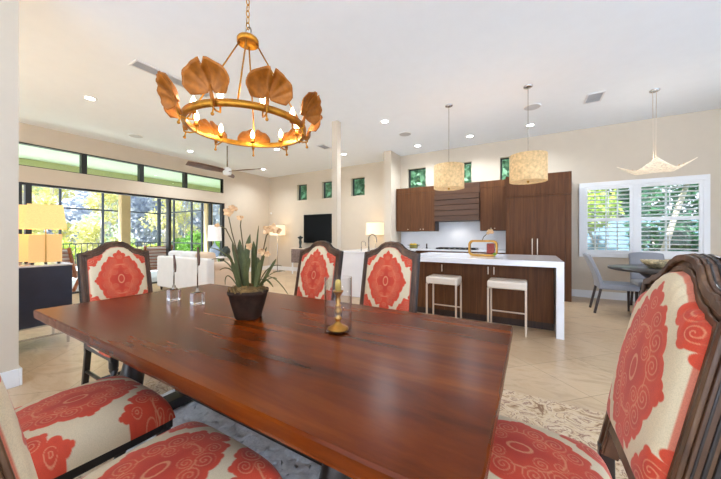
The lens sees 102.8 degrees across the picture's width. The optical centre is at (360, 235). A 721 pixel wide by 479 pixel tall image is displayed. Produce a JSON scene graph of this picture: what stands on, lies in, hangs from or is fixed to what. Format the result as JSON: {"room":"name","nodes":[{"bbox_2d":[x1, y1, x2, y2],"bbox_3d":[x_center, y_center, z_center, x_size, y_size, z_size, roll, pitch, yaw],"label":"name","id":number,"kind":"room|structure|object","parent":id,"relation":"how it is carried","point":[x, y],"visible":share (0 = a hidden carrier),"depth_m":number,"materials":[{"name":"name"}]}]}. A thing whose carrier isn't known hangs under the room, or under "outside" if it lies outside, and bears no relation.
{"room":"dining room","nodes":[
{"label":"dining room","id":0,"kind":"room"},
{"bbox_2d":[0,0,18,372],"bbox_3d":[-3.786,-0.460,0.843,0.180,3.360,3.610,0,0,31],"label":"wall","id":1,"kind":"structure","parent":0,"point":[9,9],"depth_m":2.31,"materials":[{"name":"paint"}]},
{"bbox_2d":[0,365,21,388],"bbox_3d":[-3.778,1.150,0.849,0.208,0.140,3.628,0,0,31],"label":"baseboard","id":2,"kind":"structure","parent":1,"relation":"attached to","point":[12,378],"depth_m":2.31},
{"bbox_2d":[19,144,219,187],"bbox_3d":[-8.205,-2.060,5.773,3.100,0.120,13.620,0,0,31],"label":"ceiling","id":3,"kind":"structure","parent":0,"point":[26,152],"depth_m":8.17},
{"bbox_2d":[19,122,268,266],"bbox_3d":[-6.030,-0.460,6.245,0.170,3.360,10.640,0,0,31],"label":"wall","id":4,"kind":"structure","parent":0,"point":[247,192],"depth_m":7.45,"materials":[{"name":"paint"}]},
{"bbox_2d":[19,142,83,173],"bbox_3d":[-6.294,-1.558,5.796,0.130,0.444,1.070,0,0,31],"label":"window","id":5,"kind":"structure","parent":4,"relation":"in","point":[81,155],"depth_m":6.00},
{"bbox_2d":[84,154,141,181],"bbox_3d":[-5.751,-1.558,6.718,0.130,0.444,1.070,0,0,31],"label":"window","id":6,"kind":"structure","parent":4,"relation":"in","point":[139,166],"depth_m":6.72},
{"bbox_2d":[19,182,223,293],"bbox_3d":[-5.727,0.098,6.768,0.120,2.245,5.450,0,0,31],"label":"door","id":7,"kind":"structure","parent":4,"relation":"in","point":[27,186],"depth_m":7.54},
{"bbox_2d":[142,164,185,187],"bbox_3d":[-5.208,-1.558,7.640,0.130,0.444,1.070,0,0,31],"label":"window","id":8,"kind":"structure","parent":4,"relation":"in","point":[143,166],"depth_m":7.71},
{"bbox_2d":[186,173,222,192],"bbox_3d":[-4.642,-1.558,8.601,0.130,0.444,1.180,0,0,31],"label":"window","id":9,"kind":"structure","parent":4,"relation":"in","point":[187,174],"depth_m":8.40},
{"bbox_2d":[6,266,634,413],"bbox_3d":[-5.194,1.280,2.856,21.350,0.120,15.650,0,0,31],"label":"floor","id":10,"kind":"structure","parent":0,"point":[577,370],"depth_m":2.89,"materials":[{"name":"tile"}]},
{"bbox_2d":[19,262,72,342],"bbox_3d":[-3.939,0.767,2.889,0.590,0.905,1.390,0,0,31],"label":"sideboard","id":11,"kind":"object","parent":10,"relation":"on","point":[41,285],"visible":0.48,"depth_m":3.13,"materials":[{"name":"wood"}]},
{"bbox_2d":[19,205,27,263],"bbox_3d":[-3.893,-0.018,3.222,0.220,0.665,0.330,0,0,43],"label":"table lamp","id":12,"kind":"object","parent":11,"relation":"on","point":[23,238],"visible":0.15,"depth_m":3.24,"materials":[{"name":"fabric"}]},
{"bbox_2d":[23,203,66,264],"bbox_3d":[-3.559,-0.018,3.257,0.220,0.665,0.330,0,0,43],"label":"table lamp","id":13,"kind":"object","parent":11,"relation":"on","point":[45,248],"visible":1,"depth_m":3.20,"materials":[{"name":"beige fabric"}]},
{"bbox_2d":[60,247,77,291],"bbox_3d":[-6.813,0.747,6.557,0.660,1.005,1.260,0,0,-29],"label":"lounge chair","id":14,"kind":"object","parent":10,"relation":"on","point":[67,256],"visible":0.29,"depth_m":6.30,"materials":[{"name":"brown wood"}]},
{"bbox_2d":[62,250,72,271],"bbox_3d":[-6.649,0.563,6.267,0.520,0.640,0.100,0,32,-29],"label":"cushion","id":15,"kind":"object","parent":14,"relation":"on","point":[65,257],"depth_m":6.25,"materials":[{"name":"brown fabric"}]},
{"bbox_2d":[22,189,203,263],"bbox_3d":[-10.988,-1.110,8.596,4.460,4.700,11.060,0,0,31],"label":"cage","id":16,"kind":"object","parent":10,"relation":"on","point":[102,210],"visible":0.23,"depth_m":12.89,"materials":[{"name":"metal"}]},
{"bbox_2d":[118,195,130,244],"bbox_3d":[-7.684,-0.065,9.377,0.240,2.670,0.240,0,0,31],"label":"column","id":17,"kind":"structure","parent":10,"relation":"on","point":[124,202],"depth_m":9.30,"materials":[{"name":"paint"}]},
{"bbox_2d":[143,245,172,269],"bbox_3d":[-5.840,0.747,8.082,1.260,1.005,0.660,0,0,40],"label":"lounge chair","id":18,"kind":"object","parent":10,"relation":"on","point":[154,251],"visible":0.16,"depth_m":7.78,"materials":[{"name":"brown wood"}]},
{"bbox_2d":[146,247,165,266],"bbox_3d":[-5.587,0.563,7.866,0.520,0.640,0.100,0,32,-49],"label":"cushion","id":19,"kind":"object","parent":18,"relation":"on","point":[154,252],"depth_m":7.79,"materials":[{"name":"brown fabric"}]},
{"bbox_2d":[157,250,235,289],"bbox_3d":[-3.549,0.775,6.408,1.980,0.890,0.900,0,0,31],"label":"sofa","id":20,"kind":"object","parent":10,"relation":"on","point":[209,272],"visible":0.7,"depth_m":5.90,"materials":[{"name":"white fabric"}]},
{"bbox_2d":[168,250,183,256],"bbox_3d":[-4.116,0.540,6.510,0.520,0.420,0.180,0,10,30],"label":"cushion","id":21,"kind":"object","parent":20,"relation":"on","point":[177,253],"depth_m":6.38,"materials":[{"name":"white fabric"}]},
{"bbox_2d":[181,251,196,257],"bbox_3d":[-3.650,0.540,6.236,0.520,0.420,0.180,0,10,30],"label":"cushion","id":22,"kind":"object","parent":20,"relation":"on","point":[192,254],"depth_m":6.13,"materials":[{"name":"white fabric"}]},
{"bbox_2d":[195,252,216,261],"bbox_3d":[-3.185,0.540,5.961,0.520,0.420,0.180,0,10,30],"label":"cushion","id":23,"kind":"object","parent":20,"relation":"on","point":[209,255],"depth_m":5.83,"materials":[{"name":"beige fabric"}]},
{"bbox_2d":[204,203,212,251],"bbox_3d":[-6.245,-0.065,11.820,0.240,2.670,0.230,0,0,31],"label":"column","id":24,"kind":"structure","parent":10,"relation":"on","point":[205,204],"depth_m":11.72,"materials":[{"name":"paint"}]},
{"bbox_2d":[19,158,219,191],"bbox_3d":[-9.412,-1.700,6.484,0.300,0.600,13.620,0,0,31],"label":"beam","id":25,"kind":"structure","parent":24,"relation":"on","point":[22,161],"depth_m":8.87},
{"bbox_2d":[270,225,284,271],"bbox_3d":[-2.841,0.430,9.856,0.520,1.580,0.520,0,0,31],"label":"floor lamp","id":26,"kind":"object","parent":10,"relation":"on","point":[282,227],"visible":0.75,"depth_m":9.75,"materials":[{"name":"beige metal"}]},
{"bbox_2d":[290,248,341,273],"bbox_3d":[-1.427,0.805,9.104,1.720,0.830,0.440,0,0,31],"label":"media console","id":27,"kind":"object","parent":10,"relation":"on","point":[295,252],"visible":0.28,"depth_m":9.25},
{"bbox_2d":[332,120,340,297],"bbox_3d":[-0.453,-0.460,5.408,0.120,3.360,0.120,0,0,31],"label":"column","id":28,"kind":"structure","parent":10,"relation":"on","point":[336,125],"depth_m":5.36,"materials":[{"name":"paint"}]},
{"bbox_2d":[74,379,627,478],"bbox_3d":[-0.235,1.214,1.433,3.580,0.011,2.830,0,0,31],"label":"rug","id":29,"kind":"object","parent":10,"relation":"on","point":[582,425],"visible":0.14,"depth_m":1.93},
{"bbox_2d":[14,376,174,478],"bbox_3d":[-1.249,0.626,1.151,0.536,1.164,0.718,0,0,31],"label":"dining chair","id":30,"kind":"object","parent":29,"relation":"on","point":[68,433],"visible":0.85,"depth_m":1.14,"materials":[{"name":"fabric"}]},
{"bbox_2d":[76,241,152,384],"bbox_3d":[-1.877,0.626,2.365,0.718,1.164,0.536,0,0,31],"label":"dining chair","id":31,"kind":"object","parent":29,"relation":"on","point":[113,269],"visible":0.46,"depth_m":2.40,"materials":[{"name":"fabric"}]},
{"bbox_2d":[0,376,281,478],"bbox_3d":[-0.644,0.626,0.778,0.536,1.164,0.718,0,0,31],"label":"dining chair","id":32,"kind":"object","parent":29,"relation":"on","point":[193,449],"visible":1,"depth_m":0.88,"materials":[{"name":"fabric"}]},
{"bbox_2d":[126,389,320,478],"bbox_3d":[-0.658,1.196,1.659,2.058,0.022,0.790,0,0,31],"label":"shag rug","id":33,"kind":"object","parent":29,"relation":"on","point":[289,464],"visible":0.11,"depth_m":1.67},
{"bbox_2d":[33,284,512,478],"bbox_3d":[-0.628,0.823,1.633,2.591,0.725,1.155,0,0,31],"label":"dining table","id":34,"kind":"object","parent":33,"relation":"on","point":[400,394],"visible":0.82,"depth_m":1.00,"materials":[{"name":"brown wood"}]},
{"bbox_2d":[167,255,180,300],"bbox_3d":[-1.337,0.297,2.064,0.068,0.325,0.068,0,0,31],"label":"candlestick","id":35,"kind":"object","parent":34,"relation":"on","point":[174,293],"visible":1,"depth_m":2.05,"materials":[{"name":"clear glass"}]},
{"bbox_2d":[190,247,204,304],"bbox_3d":[-1.103,0.268,1.950,0.068,0.385,0.068,0,0,31],"label":"candlestick","id":36,"kind":"object","parent":34,"relation":"on","point":[197,297],"visible":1,"depth_m":1.94,"materials":[{"name":"clear glass"}]},
{"bbox_2d":[208,205,288,319],"bbox_3d":[-0.645,0.143,1.632,0.415,0.634,0.250,0,0,31],"label":"potted orchid","id":37,"kind":"object","parent":34,"relation":"on","point":[247,300],"visible":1,"depth_m":1.60,"materials":[{"name":"green plant"}]},
{"bbox_2d":[324,276,351,332],"bbox_3d":[-0.108,0.327,1.393,0.133,0.258,0.133,0,0,31],"label":"candleholder","id":38,"kind":"object","parent":34,"relation":"on","point":[337,327],"visible":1,"depth_m":1.38,"materials":[{"name":"gold glass"}]},
{"bbox_2d":[335,279,340,290],"bbox_3d":[-0.108,0.236,1.393,0.029,0.053,0.029,0,0,30],"label":"candle","id":39,"kind":"object","parent":38,"relation":"on","point":[337,283],"depth_m":1.38,"materials":[{"name":"wax"}]},
{"bbox_2d":[294,241,343,300],"bbox_3d":[-0.536,0.626,2.518,0.536,1.164,0.718,0,0,31],"label":"dining chair","id":40,"kind":"object","parent":29,"relation":"on","point":[320,260],"visible":0.46,"depth_m":2.68,"materials":[{"name":"fabric"}]},
{"bbox_2d":[359,241,420,312],"bbox_3d":[0.103,0.626,2.164,0.536,1.164,0.718,0,0,31],"label":"dining chair","id":41,"kind":"object","parent":29,"relation":"on","point":[390,276],"visible":0.5,"depth_m":2.33,"materials":[{"name":"fabric"}]},
{"bbox_2d":[488,253,720,478],"bbox_3d":[0.590,0.626,0.900,0.718,1.164,0.536,0,0,31],"label":"dining chair","id":42,"kind":"object","parent":29,"relation":"on","point":[662,420],"visible":0.86,"depth_m":0.70,"materials":[{"name":"fabric"}]},
{"bbox_2d":[341,253,363,296],"bbox_3d":[0.383,0.782,6.216,1.150,0.875,1.300,0,0,31],"label":"base cabinet","id":43,"kind":"object","parent":10,"relation":"on","point":[352,265],"visible":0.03,"depth_m":5.78,"materials":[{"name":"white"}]},
{"bbox_2d":[341,248,415,253],"bbox_3d":[0.378,0.325,6.218,1.220,0.040,1.380,0,0,31],"label":"countertop","id":44,"kind":"structure","parent":43,"relation":"on","point":[359,251],"depth_m":6.06,"materials":[{"name":"stone"}]},
{"bbox_2d":[426,274,461,318],"bbox_3d":[1.187,0.894,4.094,0.424,0.652,0.344,0,0,31],"label":"bar stool","id":45,"kind":"object","parent":10,"relation":"on","point":[456,280],"visible":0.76,"depth_m":4.04,"materials":[{"name":"white leather"}]},
{"bbox_2d":[414,250,505,253],"bbox_3d":[2.032,0.782,6.819,2.540,0.875,0.617,0,0,31],"label":"base cabinet","id":46,"kind":"object","parent":10,"relation":"on","point":[416,251],"visible":0.07,"depth_m":6.50,"materials":[{"name":"brown wood"}]},
{"bbox_2d":[406,247,505,252],"bbox_3d":[2.030,0.325,6.816,2.550,0.040,0.626,0,0,31],"label":"countertop","id":47,"kind":"structure","parent":46,"relation":"on","point":[418,249],"depth_m":6.51,"materials":[{"name":"stone"}]},
{"bbox_2d":[436,247,477,249],"bbox_3d":[2.240,0.287,6.689,0.900,0.035,0.520,0,0,31],"label":"cooktop","id":48,"kind":"object","parent":47,"relation":"in","point":[451,248],"visible":0.94,"depth_m":6.53,"materials":[{"name":"silver metal"}]},
{"bbox_2d":[417,306,552,330],"bbox_3d":[1.883,1.170,4.561,1.895,0.100,0.870,0,0,31],"label":"plinth","id":49,"kind":"object","parent":10,"relation":"on","point":[517,322],"visible":0.14,"depth_m":4.06,"materials":[{"name":"brown wood"}]},
{"bbox_2d":[417,262,553,323],"bbox_3d":[1.868,0.749,4.551,1.920,0.742,1.002,0,0,31],"label":"base cabinet","id":50,"kind":"object","parent":10,"relation":"on","point":[540,280],"visible":0.78,"depth_m":4.01,"materials":[{"name":"brown wood"}]},
{"bbox_2d":[420,252,563,339],"bbox_3d":[1.849,0.762,4.435,2.005,0.915,1.280,0,0,31],"label":"countertop","id":51,"kind":"structure","parent":50,"relation":"on","point":[549,261],"depth_m":3.69,"materials":[{"name":"stone"}]},
{"bbox_2d":[468,229,497,256],"bbox_3d":[1.850,0.100,4.362,0.410,0.411,0.135,0,0,31],"label":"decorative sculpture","id":52,"kind":"object","parent":51,"relation":"on","point":[492,249],"visible":1,"depth_m":4.31,"materials":[{"name":"gold metal"}]},
{"bbox_2d":[487,277,526,336],"bbox_3d":[1.902,0.894,3.731,0.444,0.652,0.354,0,0,31],"label":"bar stool","id":53,"kind":"object","parent":10,"relation":"on","point":[493,282],"visible":0.88,"depth_m":3.63,"materials":[{"name":"white leather"}]},
{"bbox_2d":[506,171,571,301],"bbox_3d":[3.583,0.010,5.856,1.091,2.420,0.702,0,0,31],"label":"pantry cabinet","id":54,"kind":"object","parent":10,"relation":"on","point":[538,215],"visible":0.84,"depth_m":5.54,"materials":[{"name":"brown wood"}]},
{"bbox_2d":[583,253,639,312],"bbox_3d":[3.991,0.754,4.636,0.649,0.938,0.473,0,0,31],"label":"upholstered chair","id":55,"kind":"object","parent":10,"relation":"on","point":[601,284],"visible":0.99,"depth_m":4.53,"materials":[{"name":"grey fabric"}]},
{"bbox_2d":[607,264,661,315],"bbox_3d":[4.365,0.845,4.218,1.140,0.750,1.140,0,0,31],"label":"table","id":56,"kind":"object","parent":10,"relation":"on","point":[643,270],"visible":0.23,"depth_m":4.18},
{"bbox_2d":[640,259,668,268],"bbox_3d":[4.332,0.412,4.203,0.370,0.115,0.370,0,0,31],"label":"bowl","id":57,"kind":"object","parent":56,"relation":"on","point":[651,263],"visible":0.7,"depth_m":4.15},
{"bbox_2d":[628,252,664,304],"bbox_3d":[4.846,0.754,4.799,0.473,0.938,0.649,0,0,31],"label":"upholstered chair","id":58,"kind":"object","parent":10,"relation":"on","point":[634,258],"visible":0.45,"depth_m":5.00,"materials":[{"name":"grey fabric"}]},
{"bbox_3d":[-4.051,0.900,8.097,0.560,0.640,0.560,0,0,30],"label":"side table","id":59,"kind":"object","parent":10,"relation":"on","visible":0},
{"bbox_2d":[207,225,221,256],"bbox_3d":[-4.089,0.140,8.072,0.360,0.880,0.360,0,0,31],"label":"table lamp","id":60,"kind":"object","parent":59,"relation":"on","point":[214,233],"visible":0.74,"depth_m":7.95,"materials":[{"name":"fabric"}]},
{"bbox_2d":[222,246,230,256],"bbox_3d":[-3.798,0.435,8.133,0.240,0.290,0.240,0,0,31],"label":"vase","id":61,"kind":"object","parent":59,"relation":"on","point":[226,249],"visible":0.78,"depth_m":8.06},
{"bbox_2d":[269,161,383,266],"bbox_3d":[-1.119,-0.460,9.410,5.080,3.360,0.200,0,0,31],"label":"wall","id":62,"kind":"structure","parent":0,"point":[286,208],"depth_m":9.34,"materials":[{"name":"paint"}]},
{"bbox_2d":[269,265,297,270],"bbox_3d":[-1.174,1.150,9.316,5.080,0.140,0.018,0,0,31],"label":"baseboard","id":63,"kind":"structure","parent":62,"relation":"attached to","point":[274,267],"depth_m":10.20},
{"bbox_2d":[304,214,331,242],"bbox_3d":[-1.292,-0.240,9.353,1.400,0.940,0.074,0,0,31],"label":"television","id":64,"kind":"object","parent":62,"relation":"attached to","point":[317,227],"visible":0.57,"depth_m":9.37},
{"bbox_2d":[19,0,720,177],"bbox_3d":[-0.414,-2.215,2.942,13.200,0.150,10.650,0,0,31],"label":"ceiling","id":65,"kind":"structure","parent":0,"point":[367,62],"depth_m":3.62,"materials":[{"name":"paint"}]},
{"bbox_2d":[82,95,96,100],"bbox_3d":[-4.193,-2.135,4.466,0.170,0.010,0.170,0,0,31],"label":"recessed light","id":66,"kind":"object","parent":65,"relation":"in","point":[91,98],"visible":1,"depth_m":4.46,"materials":[{"name":"white"}]},
{"bbox_2d":[128,59,209,97],"bbox_3d":[-2.543,-2.134,3.958,0.200,0.012,1.000,0,0,31],"label":"ceiling vent","id":67,"kind":"object","parent":65,"relation":"in","point":[136,63],"visible":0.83,"depth_m":3.70,"materials":[{"name":"metal"}]},
{"bbox_2d":[185,143,261,177],"bbox_3d":[-3.071,-1.768,6.484,1.503,0.745,1.436,0,0,31],"label":"ceiling fan","id":68,"kind":"object","parent":65,"relation":"hanging from","point":[227,171],"visible":0.94,"depth_m":6.43,"materials":[{"name":"silver metal"}]},
{"bbox_2d":[156,0,322,156],"bbox_3d":[-0.632,-1.339,1.627,0.847,1.601,0.851,0,0,14],"label":"chandelier","id":69,"kind":"object","parent":65,"relation":"hanging from","point":[209,76],"visible":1,"depth_m":1.38,"materials":[{"name":"gold metal"}]},
{"bbox_2d":[434,104,463,190],"bbox_3d":[1.448,-1.448,4.718,0.476,1.385,0.476,0,0,31],"label":"pendant lamp","id":70,"kind":"object","parent":65,"relation":"hanging from","point":[448,176],"visible":1,"depth_m":4.53,"materials":[{"name":"beige fabric"}]},
{"bbox_2d":[435,186,463,189],"bbox_3d":[1.448,-0.785,4.718,0.466,0.001,0.466,0,0,31],"label":"diffuser","id":71,"kind":"object","parent":70,"relation":"attached to","point":[451,187],"depth_m":4.76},
{"bbox_2d":[509,84,547,184],"bbox_3d":[2.393,-1.448,4.115,0.476,1.385,0.476,0,0,31],"label":"pendant lamp","id":72,"kind":"object","parent":65,"relation":"hanging from","point":[526,167],"visible":1,"depth_m":3.93,"materials":[{"name":"beige fabric"}]},
{"bbox_2d":[510,178,546,183],"bbox_3d":[2.393,-0.785,4.115,0.466,0.001,0.466,0,0,31],"label":"diffuser","id":73,"kind":"object","parent":72,"relation":"attached to","point":[524,181],"depth_m":4.15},
{"bbox_2d":[523,103,540,110],"bbox_3d":[2.848,-2.135,4.775,0.260,0.009,0.260,0,0,31],"label":"ceiling speaker","id":74,"kind":"object","parent":65,"relation":"attached to","point":[534,106],"visible":1,"depth_m":4.78},
{"bbox_2d":[583,91,605,103],"bbox_3d":[3.605,-2.134,4.445,0.220,0.012,0.360,0,0,31],"label":"ceiling vent","id":75,"kind":"object","parent":65,"relation":"in","point":[593,97],"visible":1,"depth_m":4.43,"materials":[{"name":"metal"}]},
{"bbox_2d":[617,88,697,174],"bbox_3d":[4.309,-1.537,4.221,0.585,1.206,0.585,0,0,-3],"label":"pendant lamp","id":76,"kind":"object","parent":65,"relation":"hanging from","point":[657,165],"visible":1,"depth_m":4.11,"materials":[{"name":"beige fabric"}]},
{"bbox_2d":[366,223,383,248],"bbox_3d":[0.407,0.430,7.942,0.520,1.580,0.520,0,0,31],"label":"floor lamp","id":77,"kind":"object","parent":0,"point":[371,228],"visible":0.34,"depth_m":7.72,"materials":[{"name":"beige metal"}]},
{"bbox_2d":[384,151,400,242],"bbox_3d":[0.892,-0.460,7.622,0.200,3.360,0.840,0,0,31],"label":"wall","id":78,"kind":"structure","parent":0,"point":[392,161],"depth_m":7.29,"materials":[{"name":"paint"}]},
{"bbox_2d":[401,108,720,293],"bbox_3d":[4.318,-0.460,5.952,7.800,3.360,0.200,0,0,31],"label":"wall","id":79,"kind":"structure","parent":0,"point":[592,155],"depth_m":5.55,"materials":[{"name":"paint"}]},
{"bbox_2d":[396,186,438,231],"bbox_3d":[1.438,-0.663,7.313,1.005,1.093,0.376,0,0,31],"label":"upper cabinet","id":80,"kind":"object","parent":79,"relation":"attached to","point":[414,206],"visible":0.96,"depth_m":7.17,"materials":[{"name":"brown wood"}]},
{"bbox_2d":[409,168,425,187],"bbox_3d":[1.529,-1.520,7.630,0.490,0.500,0.060,0,0,31],"label":"window","id":81,"kind":"structure","parent":79,"relation":"in","point":[422,168],"depth_m":7.72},
{"bbox_2d":[401,221,505,249],"bbox_3d":[2.190,-0.037,7.087,2.550,0.685,0.003,0,0,31],"label":"backsplash","id":82,"kind":"structure","parent":79,"relation":"attached to","point":[450,234],"depth_m":7.03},
{"bbox_2d":[434,182,479,221],"bbox_3d":[2.291,-0.777,6.775,1.006,0.865,0.430,0,0,31],"label":"range hood","id":83,"kind":"object","parent":79,"relation":"attached to","point":[463,205],"visible":0.92,"depth_m":6.57,"materials":[{"name":"brown wood"}]},
{"bbox_2d":[480,179,505,230],"bbox_3d":[2.967,-0.663,6.412,0.524,1.093,0.376,0,0,31],"label":"upper cabinet","id":84,"kind":"object","parent":79,"relation":"attached to","point":[492,193],"visible":0.84,"depth_m":6.27,"materials":[{"name":"brown wood"}]},
{"bbox_2d":[500,158,508,179],"bbox_3d":[3.434,-1.520,6.508,0.488,0.500,0.060,0,0,31],"label":"window","id":85,"kind":"structure","parent":79,"relation":"in","point":[503,158],"depth_m":6.59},
{"bbox_2d":[572,289,638,301],"bbox_3d":[5.926,1.147,4.878,3.940,0.145,0.018,0,0,31],"label":"baseboard","id":86,"kind":"structure","parent":79,"relation":"attached to","point":[575,292],"depth_m":5.58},
{"bbox_2d":[579,174,709,258],"bbox_3d":[5.183,-0.318,5.384,1.781,1.460,0.200,0,0,31],"label":"window shutters","id":87,"kind":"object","parent":79,"relation":"in","point":[634,186],"depth_m":5.31,"materials":[{"name":"wood"}]},
{"label":"outside","id":88,"kind":"structure","parent":0,"visible":0},
{"bbox_2d":[23,241,219,263],"bbox_3d":[-14.695,1.545,14.459,120.000,0.350,110.000,0,0,30],"label":"ground","id":89,"kind":"structure","parent":88,"point":[139,247],"depth_m":31.57,"materials":[{"name":"soil"}]},
{"bbox_2d":[22,185,44,233],"bbox_3d":[-16.650,-3.374,13.400,2.950,9.610,2.916,0,0,31],"label":"tree","id":90,"kind":"object","parent":89,"relation":"on","point":[35,231],"visible":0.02,"depth_m":14.07,"materials":[{"name":"green plant"}]},
{"bbox_2d":[22,185,46,229],"bbox_3d":[-20.595,-4.004,17.979,2.767,10.873,3.245,0,0,-7],"label":"tree","id":91,"kind":"object","parent":89,"relation":"on","point":[34,187],"visible":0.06,"depth_m":18.21,"materials":[{"name":"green plant"}]},
{"bbox_2d":[32,187,52,233],"bbox_3d":[-30.530,-3.035,27.661,2.741,8.930,2.710,0,0,20],"label":"tree","id":92,"kind":"object","parent":89,"relation":"on","point":[45,188],"visible":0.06,"depth_m":27.39,"materials":[{"name":"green plant"}]},
{"bbox_2d":[33,188,76,246],"bbox_3d":[-26.160,-3.307,24.628,2.875,9.476,2.908,0,0,-24],"label":"tree","id":93,"kind":"object","parent":89,"relation":"on","point":[46,199],"visible":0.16,"depth_m":24.57,"materials":[{"name":"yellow plant"}]},
{"bbox_2d":[62,238,80,259],"bbox_3d":[-13.335,0.791,12.502,1.343,1.416,1.809,0,0,40],"label":"shrub","id":94,"kind":"object","parent":89,"relation":"on","point":[72,245],"visible":0.02,"depth_m":12.90,"materials":[{"name":"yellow plant"}]},
{"bbox_2d":[69,192,117,253],"bbox_3d":[-13.233,-2.481,14.711,2.373,7.820,2.400,0,0,-40],"label":"tree","id":95,"kind":"object","parent":89,"relation":"on","point":[81,226],"visible":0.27,"depth_m":14.67,"materials":[{"name":"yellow plant"}]},
{"bbox_2d":[80,194,110,247],"bbox_3d":[-22.208,-3.313,24.701,2.912,9.487,2.879,0,0,-20],"label":"tree","id":96,"kind":"object","parent":89,"relation":"on","point":[88,202],"visible":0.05,"depth_m":24.39,"materials":[{"name":"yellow plant"}]},
{"bbox_2d":[77,195,136,244],"bbox_3d":[-16.485,-4.214,18.789,3.792,11.289,2.922,0,0,31],"label":"tree","id":97,"kind":"object","parent":89,"relation":"on","point":[83,216],"visible":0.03,"depth_m":18.36,"materials":[{"name":"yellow plant"}]},
{"bbox_2d":[96,199,117,240],"bbox_3d":[-24.918,-3.663,28.803,3.421,10.186,2.637,0,0,26],"label":"tree","id":98,"kind":"object","parent":89,"relation":"on","point":[108,232],"visible":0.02,"depth_m":28.72,"materials":[{"name":"green plant"}]},
{"bbox_2d":[90,193,131,244],"bbox_3d":[-19.415,-3.564,22.489,3.355,9.988,2.586,0,0,45],"label":"tree","id":99,"kind":"object","parent":89,"relation":"on","point":[114,230],"visible":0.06,"depth_m":22.46,"materials":[{"name":"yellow plant"}]},
{"bbox_2d":[34,189,219,247],"bbox_3d":[-21.708,-5.040,41.825,75.619,19.051,27.472,0,0,-28],"label":"trees","id":100,"kind":"object","parent":89,"relation":"on","point":[138,204],"visible":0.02,"depth_m":37.80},
{"bbox_2d":[138,198,180,245],"bbox_3d":[-13.270,-3.913,19.274,2.925,10.691,3.179,0,0,31],"label":"tree","id":101,"kind":"object","parent":89,"relation":"on","point":[154,218],"visible":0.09,"depth_m":18.74,"materials":[{"name":"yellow plant"}]},
{"bbox_2d":[161,200,184,244],"bbox_3d":[-18.195,-3.474,28.580,3.011,9.810,2.976,0,0,9],"label":"tree","id":102,"kind":"object","parent":89,"relation":"on","point":[181,207],"visible":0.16,"depth_m":28.54,"materials":[{"name":"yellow plant"}]},
{"bbox_2d":[171,238,184,250],"bbox_3d":[-10.882,0.725,17.821,1.632,1.410,2.144,0,0,-25],"label":"shrub","id":103,"kind":"object","parent":89,"relation":"on","point":[176,239],"visible":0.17,"depth_m":17.27,"materials":[{"name":"green plant"}]},
{"bbox_2d":[171,200,200,237],"bbox_3d":[-15.345,-2.861,25.435,2.348,8.581,2.552,0,0,43],"label":"tree","id":104,"kind":"object","parent":89,"relation":"on","point":[186,214],"visible":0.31,"depth_m":25.46,"materials":[{"name":"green plant"}]},
{"bbox_2d":[177,230,216,251],"bbox_3d":[-8.574,0.551,15.093,2.144,1.763,1.632,0,0,6],"label":"shrub","id":105,"kind":"object","parent":89,"relation":"on","point":[185,246],"visible":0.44,"depth_m":14.70,"materials":[{"name":"green plant"}]},
{"bbox_2d":[301,185,306,199],"bbox_3d":[-2.560,-1.392,12.815,1.088,5.661,1.179,0,0,-24],"label":"tree","id":106,"kind":"object","parent":89,"relation":"on","point":[303,188],"visible":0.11,"depth_m":12.47,"materials":[{"name":"green plant"}]},
{"bbox_2d":[326,183,331,197],"bbox_3d":[-1.396,-1.392,12.130,1.088,5.661,1.179,0,0,-24],"label":"tree","id":107,"kind":"object","parent":89,"relation":"on","point":[328,185],"visible":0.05,"depth_m":11.79,"materials":[{"name":"green plant"}]},
{"bbox_2d":[355,179,364,195],"bbox_3d":[-0.190,-1.392,11.419,1.088,5.661,1.179,0,0,-24],"label":"tree","id":108,"kind":"object","parent":89,"relation":"on","point":[360,183],"visible":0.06,"depth_m":11.10,"materials":[{"name":"green plant"}]},
{"bbox_2d":[411,169,425,187],"bbox_3d":[1.993,-1.392,10.086,1.241,5.661,1.068,0,0,31],"label":"tree","id":109,"kind":"object","parent":89,"relation":"on","point":[418,177],"visible":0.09,"depth_m":9.81,"materials":[{"name":"green plant"}]},
{"bbox_2d":[464,164,470,182],"bbox_3d":[3.259,-1.392,9.340,1.241,5.661,1.068,0,0,31],"label":"tree","id":110,"kind":"object","parent":89,"relation":"on","point":[467,168],"visible":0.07,"depth_m":8.98,"materials":[{"name":"green plant"}]},
{"bbox_2d":[502,159,508,179],"bbox_3d":[4.526,-1.392,8.594,1.241,5.661,1.068,0,0,31],"label":"tree","id":111,"kind":"object","parent":89,"relation":"on","point":[505,163],"visible":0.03,"depth_m":8.45,"materials":[{"name":"green plant"}]},
{"bbox_2d":[588,189,624,249],"bbox_3d":[6.178,-0.249,7.896,1.504,3.347,1.874,0,0,11],"label":"tree","id":112,"kind":"object","parent":89,"relation":"on","point":[592,194],"visible":0.19,"depth_m":7.39,"materials":[{"name":"green plant"}]},
{"bbox_2d":[588,220,698,250],"bbox_3d":[9.410,0.445,8.094,10.000,1.950,0.300,0,0,31],"label":"wall","id":113,"kind":"structure","parent":89,"relation":"on","point":[611,225],"depth_m":8.87,"materials":[{"name":"paint"}]},
{"bbox_2d":[589,184,698,217],"bbox_3d":[13.987,-2.267,12.783,6.197,8.399,12.477,0,0,-41],"label":"trees","id":114,"kind":"object","parent":89,"relation":"on","point":[690,188],"visible":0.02,"depth_m":12.38,"materials":[{"name":"green plant"}]},
{"bbox_2d":[623,203,698,251],"bbox_3d":[8.169,0.278,7.620,1.831,2.376,1.255,0,0,31],"label":"shrub","id":115,"kind":"object","parent":89,"relation":"on","point":[654,208],"visible":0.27,"depth_m":7.56,"materials":[{"name":"green plant"}]},
{"bbox_2d":[641,184,698,250],"bbox_3d":[7.262,0.052,6.347,1.786,2.763,1.694,0,0,-43],"label":"palm tree","id":116,"kind":"object","parent":89,"relation":"on","point":[683,189],"visible":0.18,"depth_m":6.50,"materials":[{"name":"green plant"}]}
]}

